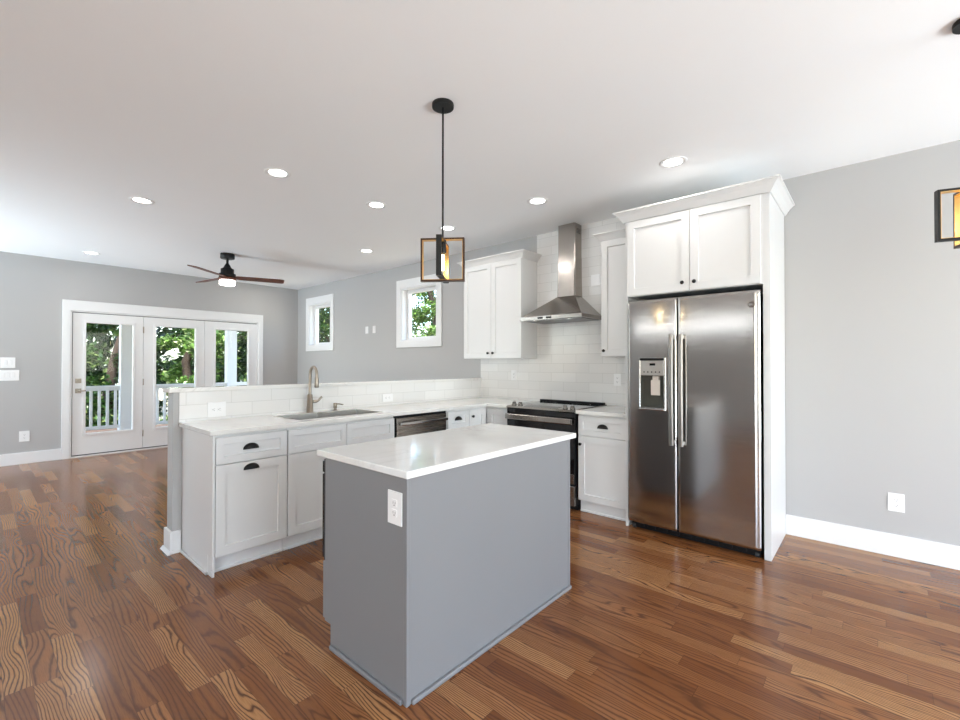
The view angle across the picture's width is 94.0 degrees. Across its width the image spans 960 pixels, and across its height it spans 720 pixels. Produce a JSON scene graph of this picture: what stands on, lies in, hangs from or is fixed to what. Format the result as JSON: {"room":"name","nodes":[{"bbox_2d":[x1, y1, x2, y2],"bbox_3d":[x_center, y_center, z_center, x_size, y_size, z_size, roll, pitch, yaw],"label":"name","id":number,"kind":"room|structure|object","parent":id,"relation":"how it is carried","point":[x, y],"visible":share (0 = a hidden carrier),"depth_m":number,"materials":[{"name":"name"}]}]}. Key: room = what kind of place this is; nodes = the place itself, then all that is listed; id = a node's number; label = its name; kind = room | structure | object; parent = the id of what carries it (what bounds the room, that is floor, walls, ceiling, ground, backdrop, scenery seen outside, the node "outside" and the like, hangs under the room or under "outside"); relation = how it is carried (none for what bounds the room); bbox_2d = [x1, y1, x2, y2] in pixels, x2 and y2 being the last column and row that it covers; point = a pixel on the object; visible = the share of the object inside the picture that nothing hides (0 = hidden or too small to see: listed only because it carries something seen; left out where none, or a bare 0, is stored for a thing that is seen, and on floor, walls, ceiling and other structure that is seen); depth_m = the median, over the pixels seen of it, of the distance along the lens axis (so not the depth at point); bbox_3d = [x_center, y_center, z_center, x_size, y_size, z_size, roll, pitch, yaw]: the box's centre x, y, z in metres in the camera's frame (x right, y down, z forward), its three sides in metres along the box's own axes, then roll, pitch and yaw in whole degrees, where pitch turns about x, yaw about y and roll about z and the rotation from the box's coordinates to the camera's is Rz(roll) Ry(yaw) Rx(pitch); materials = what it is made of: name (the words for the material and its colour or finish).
{"room":"kitchen","nodes":[
{"label":"kitchen","id":0,"kind":"room"},
{"bbox_2d":[0,251,297,454],"bbox_3d":[-6.220,-0.014,5.936,0.180,2.788,7.780,0,-1,41],"label":"wall","id":1,"kind":"structure","parent":0,"point":[33,289],"depth_m":6.21,"materials":[{"name":"paint"}]},
{"bbox_2d":[0,357,15,367],"bbox_3d":[-6.168,0.034,5.851,0.010,0.138,0.138,0,-1,41],"label":"switch plate","id":2,"kind":"object","parent":1,"relation":"attached to","point":[5,362],"visible":1,"depth_m":5.85,"materials":[{"name":"white plastic"}]},
{"bbox_2d":[0,370,18,380],"bbox_3d":[-6.157,0.203,5.862,0.010,0.134,0.163,0,-1,41],"label":"switch plate","id":3,"kind":"object","parent":1,"relation":"attached to","point":[5,375],"visible":1,"depth_m":5.86,"materials":[{"name":"white plastic"}]},
{"bbox_2d":[19,431,29,441],"bbox_3d":[-6.064,1.014,5.962,0.008,0.140,0.098,0,-1,41],"label":"outlet plate","id":4,"kind":"object","parent":1,"relation":"attached to","point":[23,435],"visible":1,"depth_m":5.96,"materials":[{"name":"white plastic"}]},
{"bbox_2d":[0,448,60,466],"bbox_3d":[-7.211,1.291,4.650,0.016,0.153,4.200,0,-1,41],"label":"baseboard","id":5,"kind":"structure","parent":1,"relation":"attached to","point":[53,454],"depth_m":5.99,"materials":[{"name":"white paint"}]},
{"bbox_2d":[72,312,142,455],"bbox_3d":[-5.489,0.341,6.633,0.112,2.024,0.811,0,-1,41],"label":"door","id":6,"kind":"structure","parent":1,"relation":"in","point":[83,442],"depth_m":6.57,"materials":[{"name":"white paint"}]},
{"bbox_2d":[71,446,167,457],"bbox_3d":[-4.990,1.385,7.313,0.192,0.018,2.525,0,-1,41],"label":"trim","id":7,"kind":"structure","parent":1,"relation":"attached to","point":[160,446],"depth_m":6.71,"materials":[{"name":"white paint"}]},
{"bbox_2d":[61,299,262,459],"bbox_3d":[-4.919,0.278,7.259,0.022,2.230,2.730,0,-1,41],"label":"trim","id":8,"kind":"structure","parent":1,"relation":"attached to","point":[67,305],"depth_m":6.59,"materials":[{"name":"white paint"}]},
{"bbox_2d":[142,317,204,446],"bbox_3d":[-4.959,0.347,7.268,0.069,2.024,0.852,0,-1,41],"label":"door","id":9,"kind":"structure","parent":1,"relation":"in","point":[152,435],"depth_m":7.04,"materials":[{"name":"white paint"}]},
{"bbox_2d":[204,321,256,385],"bbox_3d":[-4.397,0.353,7.913,0.061,2.024,0.852,0,-1,41],"label":"door","id":10,"kind":"structure","parent":1,"relation":"in","point":[210,329],"depth_m":7.78,"materials":[{"name":"white paint"}]},
{"bbox_2d":[167,393,370,548],"bbox_3d":[-1.122,0.805,4.429,0.123,1.127,3.295,0,-1,41],"label":"wall","id":11,"kind":"structure","parent":0,"point":[174,466],"depth_m":3.18,"materials":[{"name":"paint"}]},
{"bbox_2d":[160,527,180,555],"bbox_3d":[-1.139,1.292,4.405,0.191,0.153,3.313,0,-1,41],"label":"baseboard","id":12,"kind":"structure","parent":11,"relation":"attached to","point":[172,539],"depth_m":3.15,"materials":[{"name":"white paint"}]},
{"bbox_2d":[163,378,481,392],"bbox_3d":[-1.127,0.227,4.418,0.163,0.030,3.323,0,-1,41],"label":"ledge","id":13,"kind":"object","parent":11,"relation":"on","point":[325,384],"visible":0.99,"depth_m":3.81,"materials":[{"name":"white stone"}]},
{"bbox_2d":[179,380,480,421],"bbox_3d":[-1.063,0.348,4.400,0.009,0.213,3.250,0,-1,41],"label":"tiled wall","id":14,"kind":"structure","parent":11,"relation":"attached to","point":[255,402],"depth_m":3.95,"materials":[{"name":"white tile"}]},
{"bbox_2d":[207,402,225,416],"bbox_3d":[-1.971,0.370,3.355,0.008,0.110,0.125,0,-1,41],"label":"outlet plate","id":15,"kind":"object","parent":14,"relation":"attached to","point":[214,409],"visible":1,"depth_m":3.35,"materials":[{"name":"white plastic"}]},
{"bbox_2d":[383,393,392,401],"bbox_3d":[-0.932,0.382,4.535,0.008,0.080,0.125,0,-1,41],"label":"outlet plate","id":16,"kind":"object","parent":14,"relation":"attached to","point":[386,397],"visible":1,"depth_m":4.53,"materials":[{"name":"white plastic"}]},
{"bbox_2d":[0,0,959,289],"bbox_3d":[-1.539,-1.518,1.951,12.490,0.150,7.960,0,-1,41],"label":"ceiling","id":17,"kind":"structure","parent":0,"point":[184,107],"depth_m":2.60,"materials":[{"name":"paint"}]},
{"bbox_2d":[82,251,100,254],"bbox_3d":[-5.111,-1.407,5.892,0.188,0.010,0.188,0,-1,41],"label":"recessed light","id":18,"kind":"object","parent":17,"relation":"in","point":[86,252],"visible":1,"depth_m":5.90,"materials":[{"name":"white plastic"}]},
{"bbox_2d":[129,197,154,204],"bbox_3d":[-3.020,-1.424,3.999,0.188,0.010,0.188,0,-1,41],"label":"recessed light","id":19,"kind":"object","parent":17,"relation":"in","point":[141,200],"visible":1,"depth_m":4.00,"materials":[{"name":"white plastic"}]},
{"bbox_2d":[187,252,283,285],"bbox_3d":[-3.399,-1.198,6.046,1.162,0.416,1.237,0,-1,41],"label":"ceiling fan","id":20,"kind":"object","parent":17,"relation":"hanging from","point":[227,277],"visible":1,"depth_m":5.90,"materials":[{"name":"black metal"}]},
{"bbox_2d":[264,167,290,177],"bbox_3d":[-1.544,-1.428,3.421,0.188,0.010,0.188,0,-1,41],"label":"recessed light","id":21,"kind":"object","parent":17,"relation":"in","point":[274,172],"visible":1,"depth_m":3.41,"materials":[{"name":"white plastic"}]},
{"bbox_2d":[359,249,373,252],"bbox_3d":[-1.461,-1.406,5.771,0.188,0.010,0.188,0,-1,41],"label":"recessed light","id":22,"kind":"object","parent":17,"relation":"in","point":[360,250],"visible":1,"depth_m":5.75,"materials":[{"name":"white plastic"}]},
{"bbox_2d":[366,201,386,208],"bbox_3d":[-0.951,-1.421,4.110,0.188,0.010,0.188,0,-1,41],"label":"recessed light","id":23,"kind":"object","parent":17,"relation":"in","point":[373,204],"visible":1,"depth_m":4.11,"materials":[{"name":"white plastic"}]},
{"bbox_2d":[420,98,464,282],"bbox_3d":[-0.208,-0.938,2.510,0.194,0.998,0.194,0,-1,-40],"label":"pendant light","id":24,"kind":"object","parent":17,"relation":"hanging from","point":[443,106],"visible":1,"depth_m":2.50,"materials":[{"name":"black metal"}]},
{"bbox_2d":[442,240,445,253],"bbox_3d":[-0.208,-0.635,2.507,0.038,0.074,0.038,0,-1,41],"label":"socket","id":25,"kind":"object","parent":24,"relation":"attached to","point":[443,241],"depth_m":2.49,"materials":[{"name":"black metal"}]},
{"bbox_2d":[439,225,455,230],"bbox_3d":[-0.350,-1.415,4.808,0.188,0.010,0.188,0,-1,41],"label":"recessed light","id":26,"kind":"object","parent":17,"relation":"in","point":[446,227],"visible":0.88,"depth_m":4.81,"materials":[{"name":"white plastic"}]},
{"bbox_2d":[527,197,547,204],"bbox_3d":[0.516,-1.421,4.006,0.188,0.010,0.188,0,-1,41],"label":"recessed light","id":27,"kind":"object","parent":17,"relation":"in","point":[536,200],"visible":1,"depth_m":3.99,"materials":[{"name":"white plastic"}]},
{"bbox_2d":[659,156,686,167],"bbox_3d":[1.394,-1.428,3.233,0.188,0.010,0.188,0,-1,41],"label":"recessed light","id":28,"kind":"object","parent":17,"relation":"in","point":[675,161],"visible":1,"depth_m":3.23,"materials":[{"name":"white plastic"}]},
{"bbox_2d":[934,18,959,248],"bbox_3d":[2.083,-0.970,1.889,0.194,0.944,0.194,0,-1,-22],"label":"pendant light","id":29,"kind":"object","parent":17,"relation":"hanging from","point":[938,238],"visible":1,"depth_m":1.93,"materials":[{"name":"black metal"}]},
{"bbox_2d":[0,447,959,719],"bbox_3d":[-1.540,1.405,1.924,12.490,0.120,7.960,0,-1,41],"label":"floor","id":30,"kind":"structure","parent":0,"point":[98,622],"depth_m":2.24,"materials":[{"name":"brown wood"}]},
{"bbox_2d":[179,428,286,577],"bbox_3d":[-1.729,0.916,3.147,0.633,0.882,0.490,0,-1,41],"label":"base cabinet","id":31,"kind":"object","parent":30,"relation":"on","point":[234,486],"visible":1,"depth_m":2.96,"materials":[{"name":"white paint"}]},
{"bbox_2d":[282,416,393,550],"bbox_3d":[-1.268,0.921,3.690,0.608,0.882,0.931,0,-1,41],"label":"base cabinet","id":32,"kind":"object","parent":30,"relation":"on","point":[305,472],"visible":0.44,"depth_m":3.29,"materials":[{"name":"white paint"}]},
{"bbox_2d":[393,411,447,437],"bbox_3d":[-0.734,0.927,4.267,0.648,0.881,0.633,0,-1,41],"label":"dishwasher","id":33,"kind":"object","parent":30,"relation":"on","point":[404,425],"visible":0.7,"depth_m":4.05,"materials":[{"name":"silver metal"}]},
{"bbox_2d":[323,439,571,707],"bbox_3d":[-0.118,0.910,2.407,0.667,0.882,1.254,0,-1,41],"label":"kitchen island","id":34,"kind":"object","parent":30,"relation":"on","point":[480,549],"visible":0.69,"depth_m":1.98,"materials":[{"name":"grey paint"}]},
{"bbox_2d":[322,459,324,558],"bbox_3d":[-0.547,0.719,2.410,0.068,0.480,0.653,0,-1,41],"label":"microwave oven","id":35,"kind":"object","parent":34,"relation":"in","point":[323,520],"visible":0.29,"depth_m":2.15,"materials":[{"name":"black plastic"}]},
{"bbox_2d":[388,489,401,526],"bbox_3d":[-0.339,0.589,1.784,0.088,0.132,0.008,0,-1,41],"label":"outlet plate","id":36,"kind":"object","parent":34,"relation":"attached to","point":[394,498],"visible":1,"depth_m":1.78,"materials":[{"name":"white plastic"}]},
{"bbox_2d":[392,499,396,507],"bbox_3d":[-0.341,0.569,1.782,0.033,0.029,0.003,0,-1,41],"label":"receptacle","id":37,"kind":"object","parent":36,"relation":"attached to","point":[394,501],"depth_m":1.78,"materials":[{"name":"white plastic"}]},
{"bbox_2d":[392,509,396,516],"bbox_3d":[-0.341,0.608,1.782,0.033,0.029,0.003,0,-1,41],"label":"receptacle","id":38,"kind":"object","parent":36,"relation":"attached to","point":[394,511],"depth_m":1.78,"materials":[{"name":"white plastic"}]},
{"bbox_2d":[317,423,575,478],"bbox_3d":[-0.106,0.452,2.438,0.684,0.030,1.305,0,-1,41],"label":"island countertop","id":39,"kind":"structure","parent":34,"relation":"on","point":[411,456],"depth_m":2.23,"materials":[{"name":"white stone"}]},
{"bbox_2d":[446,408,468,429],"bbox_3d":[-0.431,0.930,4.629,0.625,0.882,0.304,0,-1,41],"label":"base cabinet","id":40,"kind":"object","parent":30,"relation":"on","point":[458,418],"visible":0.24,"depth_m":4.42,"materials":[{"name":"white paint"}]},
{"bbox_2d":[468,406,506,425],"bbox_3d":[0.061,0.934,4.983,0.896,0.882,0.874,0,-1,41],"label":"base cabinet","id":41,"kind":"object","parent":30,"relation":"on","point":[478,415],"visible":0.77,"depth_m":4.67,"materials":[{"name":"white paint"}]},
{"bbox_2d":[179,397,532,435],"bbox_3d":[-0.720,0.467,4.095,0.907,0.030,3.253,0,-1,41],"label":"countertop","id":42,"kind":"structure","parent":41,"relation":"on","point":[215,427],"depth_m":3.49,"materials":[{"name":"white stone"}]},
{"bbox_2d":[306,365,322,412],"bbox_3d":[-1.393,0.248,3.838,0.161,0.403,0.142,0,-1,41],"label":"faucet","id":43,"kind":"object","parent":42,"relation":"on","point":[310,401],"visible":1,"depth_m":3.82,"materials":[{"name":"silver metal"}]},
{"bbox_2d":[273,409,380,420],"bbox_3d":[-1.237,0.559,3.700,0.402,0.226,0.767,0,-1,41],"label":"sink","id":44,"kind":"object","parent":42,"relation":"in","point":[316,415],"visible":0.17,"depth_m":3.78,"materials":[{"name":"metal"}]},
{"bbox_2d":[333,403,343,410],"bbox_3d":[-1.273,0.418,4.006,0.102,0.066,0.044,0,-1,26],"label":"soap dispenser","id":45,"kind":"object","parent":42,"relation":"on","point":[334,404],"visible":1,"depth_m":4.00,"materials":[{"name":"silver metal"}]},
{"bbox_2d":[505,399,606,509],"bbox_3d":[0.755,0.895,4.493,0.775,0.951,0.694,0,-1,41],"label":"range","id":46,"kind":"object","parent":30,"relation":"on","point":[547,414],"visible":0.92,"depth_m":4.21,"materials":[{"name":"black metal"}]},
{"bbox_2d":[522,401,606,408],"bbox_3d":[0.817,0.458,4.567,0.775,0.018,0.508,0,-1,41],"label":"cooktop","id":47,"kind":"object","parent":46,"relation":"in","point":[578,404],"depth_m":4.52,"materials":[{"name":"black glass"}]},
{"bbox_2d":[578,414,625,520],"bbox_3d":[1.244,0.926,4.101,0.460,0.882,0.636,0,-1,41],"label":"base cabinet","id":48,"kind":"object","parent":30,"relation":"on","point":[601,439],"visible":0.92,"depth_m":3.89,"materials":[{"name":"white paint"}]},
{"bbox_2d":[576,406,625,417],"bbox_3d":[1.245,0.469,4.109,0.470,0.030,0.636,0,-1,41],"label":"countertop","id":49,"kind":"structure","parent":48,"relation":"on","point":[612,411],"depth_m":3.97,"materials":[{"name":"white stone"}]},
{"bbox_2d":[628,290,763,557],"bbox_3d":[1.749,0.445,3.560,0.923,1.836,0.712,0,-1,41],"label":"refrigerator","id":50,"kind":"object","parent":30,"relation":"on","point":[696,394],"visible":1,"depth_m":3.28,"materials":[{"name":"silver metal"}]},
{"bbox_2d":[613,174,794,560],"bbox_3d":[1.773,0.075,3.580,1.158,2.575,0.738,0,-1,41],"label":"tall cabinet","id":51,"kind":"object","parent":30,"relation":"on","point":[727,239],"visible":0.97,"depth_m":3.27,"materials":[{"name":"white paint"}]},
{"bbox_2d":[297,140,959,545],"bbox_3d":[1.030,-0.020,4.858,12.490,2.788,0.180,0,-1,41],"label":"wall","id":52,"kind":"structure","parent":0,"point":[872,302],"depth_m":3.24,"materials":[{"name":"paint"}]},
{"bbox_2d":[306,294,333,350],"bbox_3d":[-2.891,-0.669,8.300,0.973,1.001,0.202,0,-1,41],"label":"window","id":53,"kind":"structure","parent":52,"relation":"in","point":[314,304],"depth_m":8.42,"materials":[{"name":"white paint"}]},
{"bbox_2d":[396,274,441,347],"bbox_3d":[-0.827,-0.684,6.484,0.973,1.001,0.202,0,-1,41],"label":"window","id":54,"kind":"structure","parent":52,"relation":"in","point":[406,288],"depth_m":6.58,"materials":[{"name":"white paint"}]},
{"bbox_2d":[481,217,625,406],"bbox_3d":[0.833,-0.477,4.910,2.187,1.874,0.009,0,-1,41],"label":"tiled wall","id":55,"kind":"structure","parent":52,"relation":"attached to","point":[569,364],"depth_m":4.84,"materials":[{"name":"white tile"}]},
{"bbox_2d":[457,249,541,358],"bbox_3d":[0.207,-0.597,5.220,0.991,1.164,0.352,0,-1,41],"label":"upper cabinet","id":56,"kind":"object","parent":55,"relation":"attached to","point":[500,289],"visible":0.98,"depth_m":5.05,"materials":[{"name":"white paint"}]},
{"bbox_2d":[511,370,516,379],"bbox_3d":[0.399,0.180,5.275,0.074,0.120,0.008,0,-1,41],"label":"outlet plate","id":57,"kind":"object","parent":55,"relation":"attached to","point":[513,372],"visible":1,"depth_m":5.27,"materials":[{"name":"white plastic"}]},
{"bbox_2d":[520,222,600,323],"bbox_3d":[0.830,-0.907,4.613,0.720,1.018,0.444,0,-1,41],"label":"range hood","id":58,"kind":"object","parent":55,"relation":"attached to","point":[569,305],"visible":0.97,"depth_m":4.62,"materials":[{"name":"metal"}]},
{"bbox_2d":[591,274,599,285],"bbox_3d":[1.184,-0.818,4.594,0.100,0.115,0.006,0,-1,41],"label":"switch plate","id":59,"kind":"object","parent":55,"relation":"attached to","point":[595,279],"visible":1,"depth_m":4.59,"materials":[{"name":"white plastic"}]},
{"bbox_2d":[592,228,624,356],"bbox_3d":[1.345,-0.610,4.219,0.455,1.156,0.352,0,-1,41],"label":"upper cabinet","id":60,"kind":"object","parent":55,"relation":"attached to","point":[612,242],"visible":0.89,"depth_m":4.16,"materials":[{"name":"white paint"}]},
{"bbox_2d":[614,374,620,385],"bbox_3d":[1.359,0.196,4.430,0.074,0.120,0.008,0,-1,41],"label":"outlet plate","id":61,"kind":"object","parent":55,"relation":"attached to","point":[617,377],"visible":1,"depth_m":4.43,"materials":[{"name":"white plastic"}]},
{"bbox_2d":[786,514,959,569],"bbox_3d":[3.959,1.274,2.139,4.154,0.153,0.016,0,-1,41],"label":"baseboard","id":62,"kind":"structure","parent":52,"relation":"attached to","point":[910,548],"depth_m":3.15,"materials":[{"name":"white paint"}]},
{"bbox_2d":[888,492,904,512],"bbox_3d":[2.878,0.986,3.097,0.086,0.125,0.008,0,-1,41],"label":"outlet plate","id":63,"kind":"object","parent":52,"relation":"attached to","point":[896,502],"visible":1,"depth_m":3.09,"materials":[{"name":"white plastic"}]},
{"label":"outside","id":64,"kind":"structure","parent":0,"visible":0},
{"bbox_2d":[86,424,167,432],"bbox_3d":[-6.811,1.446,7.726,3.090,0.100,6.150,0,-1,41],"label":"porch deck","id":65,"kind":"object","parent":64,"point":[160,425],"depth_m":8.94,"materials":[{"name":"wood"}]},
{"bbox_2d":[117,325,131,429],"bbox_3d":[-6.729,0.094,8.506,0.200,2.620,0.200,0,-1,41],"label":"porch post","id":66,"kind":"object","parent":65,"relation":"on","point":[125,331],"visible":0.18,"depth_m":8.44,"materials":[{"name":"white paint"}]},
{"bbox_2d":[86,385,119,429],"bbox_3d":[-7.520,0.867,7.600,0.090,0.795,2.215,0,-1,41],"label":"porch railing","id":67,"kind":"object","parent":66,"relation":"attached to","point":[115,388],"visible":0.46,"depth_m":8.21,"materials":[{"name":"white paint"}]},
{"bbox_2d":[156,382,226,424],"bbox_3d":[-6.120,0.883,9.191,0.090,0.795,1.665,0,-1,41],"label":"porch railing","id":68,"kind":"object","parent":66,"relation":"attached to","point":[158,386],"visible":0.25,"depth_m":8.95,"materials":[{"name":"white paint"}]},
{"bbox_2d":[225,330,236,385],"bbox_3d":[-5.507,0.107,9.895,0.210,2.620,0.210,0,-1,41],"label":"porch post","id":69,"kind":"object","parent":65,"relation":"on","point":[230,336],"visible":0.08,"depth_m":9.82,"materials":[{"name":"white paint"}]},
{"bbox_2d":[237,382,246,384],"bbox_3d":[-5.289,0.892,10.135,0.090,0.795,0.470,0,-1,41],"label":"porch railing","id":70,"kind":"object","parent":69,"relation":"attached to","point":[238,383],"visible":0.14,"depth_m":10.04,"materials":[{"name":"white paint"}]},
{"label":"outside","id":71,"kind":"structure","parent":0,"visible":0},
{"bbox_2d":[97,389,167,424],"bbox_3d":[-6.191,2.840,17.723,90.000,0.100,90.000,0,-1,41],"label":"ground","id":72,"kind":"structure","parent":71,"point":[160,390],"depth_m":34.10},
{"bbox_2d":[86,323,118,430],"bbox_3d":[-9.328,-0.292,11.177,1.724,6.079,1.821,0,-1,2],"label":"tree","id":73,"kind":"object","parent":72,"relation":"on","point":[110,379],"visible":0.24,"depth_m":11.01,"materials":[{"name":"green plant"}]},
{"bbox_2d":[86,327,118,410],"bbox_3d":[-14.678,-1.882,15.922,3.850,9.313,3.665,0,-1,-33],"label":"tree","id":74,"kind":"object","parent":72,"relation":"on","point":[104,342],"visible":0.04,"depth_m":16.55,"materials":[{"name":"green plant"}]},
{"bbox_2d":[108,325,174,424],"bbox_3d":[-10.666,-0.868,14.152,2.341,7.288,2.572,0,-1,41],"label":"tree","id":75,"kind":"object","parent":72,"relation":"on","point":[165,365],"visible":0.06,"depth_m":14.54,"materials":[{"name":"green plant"}]},
{"bbox_2d":[156,328,239,420],"bbox_3d":[-8.008,-0.424,12.609,1.909,6.363,2.097,0,-1,30],"label":"tree","id":76,"kind":"object","parent":72,"relation":"on","point":[186,350],"visible":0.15,"depth_m":12.46,"materials":[{"name":"green plant"}]},
{"bbox_2d":[162,327,240,389],"bbox_3d":[-11.752,-1.946,18.931,4.034,9.493,3.414,0,-1,41],"label":"tree","id":77,"kind":"object","parent":72,"relation":"on","point":[178,332],"visible":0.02,"depth_m":17.54,"materials":[{"name":"green plant"}]},
{"bbox_2d":[89,307,329,393],"bbox_3d":[-16.088,-2.382,22.534,6.631,13.710,28.092,0,-1,41],"label":"tree line","id":78,"kind":"object","parent":72,"relation":"on","point":[159,332],"visible":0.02,"depth_m":22.05,"materials":[{"name":"green plant"}]},
{"bbox_2d":[216,330,246,382],"bbox_3d":[-8.771,-0.814,16.224,2.713,7.209,2.412,0,-1,41],"label":"tree","id":79,"kind":"object","parent":72,"relation":"on","point":[242,367],"visible":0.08,"depth_m":15.74,"materials":[{"name":"green plant"}]},
{"bbox_2d":[239,331,246,381],"bbox_3d":[-6.740,-0.319,14.234,2.328,6.179,2.192,0,-1,41],"label":"tree","id":80,"kind":"object","parent":72,"relation":"on","point":[245,332],"visible":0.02,"depth_m":13.84,"materials":[{"name":"green plant"}]},
{"bbox_2d":[319,307,329,342],"bbox_3d":[-6.758,-1.026,18.004,2.526,7.657,2.444,0,-1,4],"label":"tree","id":81,"kind":"object","parent":72,"relation":"on","point":[322,326],"visible":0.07,"depth_m":17.58,"materials":[{"name":"green plant"}]},
{"bbox_2d":[319,310,329,341],"bbox_3d":[-8.985,-1.905,22.202,3.837,9.478,3.959,0,-1,41],"label":"tree","id":82,"kind":"object","parent":72,"relation":"on","point":[320,338],"visible":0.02,"depth_m":22.60,"materials":[{"name":"green plant"}]},
{"bbox_2d":[412,291,435,336],"bbox_3d":[-1.481,-0.847,15.576,2.450,7.261,2.470,0,-1,11],"label":"tree","id":83,"kind":"object","parent":72,"relation":"on","point":[420,315],"visible":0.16,"depth_m":15.46,"materials":[{"name":"green plant"}]},
{"bbox_2d":[412,290,435,334],"bbox_3d":[-2.155,-1.499,19.247,2.452,8.621,2.916,0,-1,-28],"label":"tree","id":84,"kind":"object","parent":72,"relation":"on","point":[431,320],"visible":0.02,"depth_m":19.22,"materials":[{"name":"green plant"}]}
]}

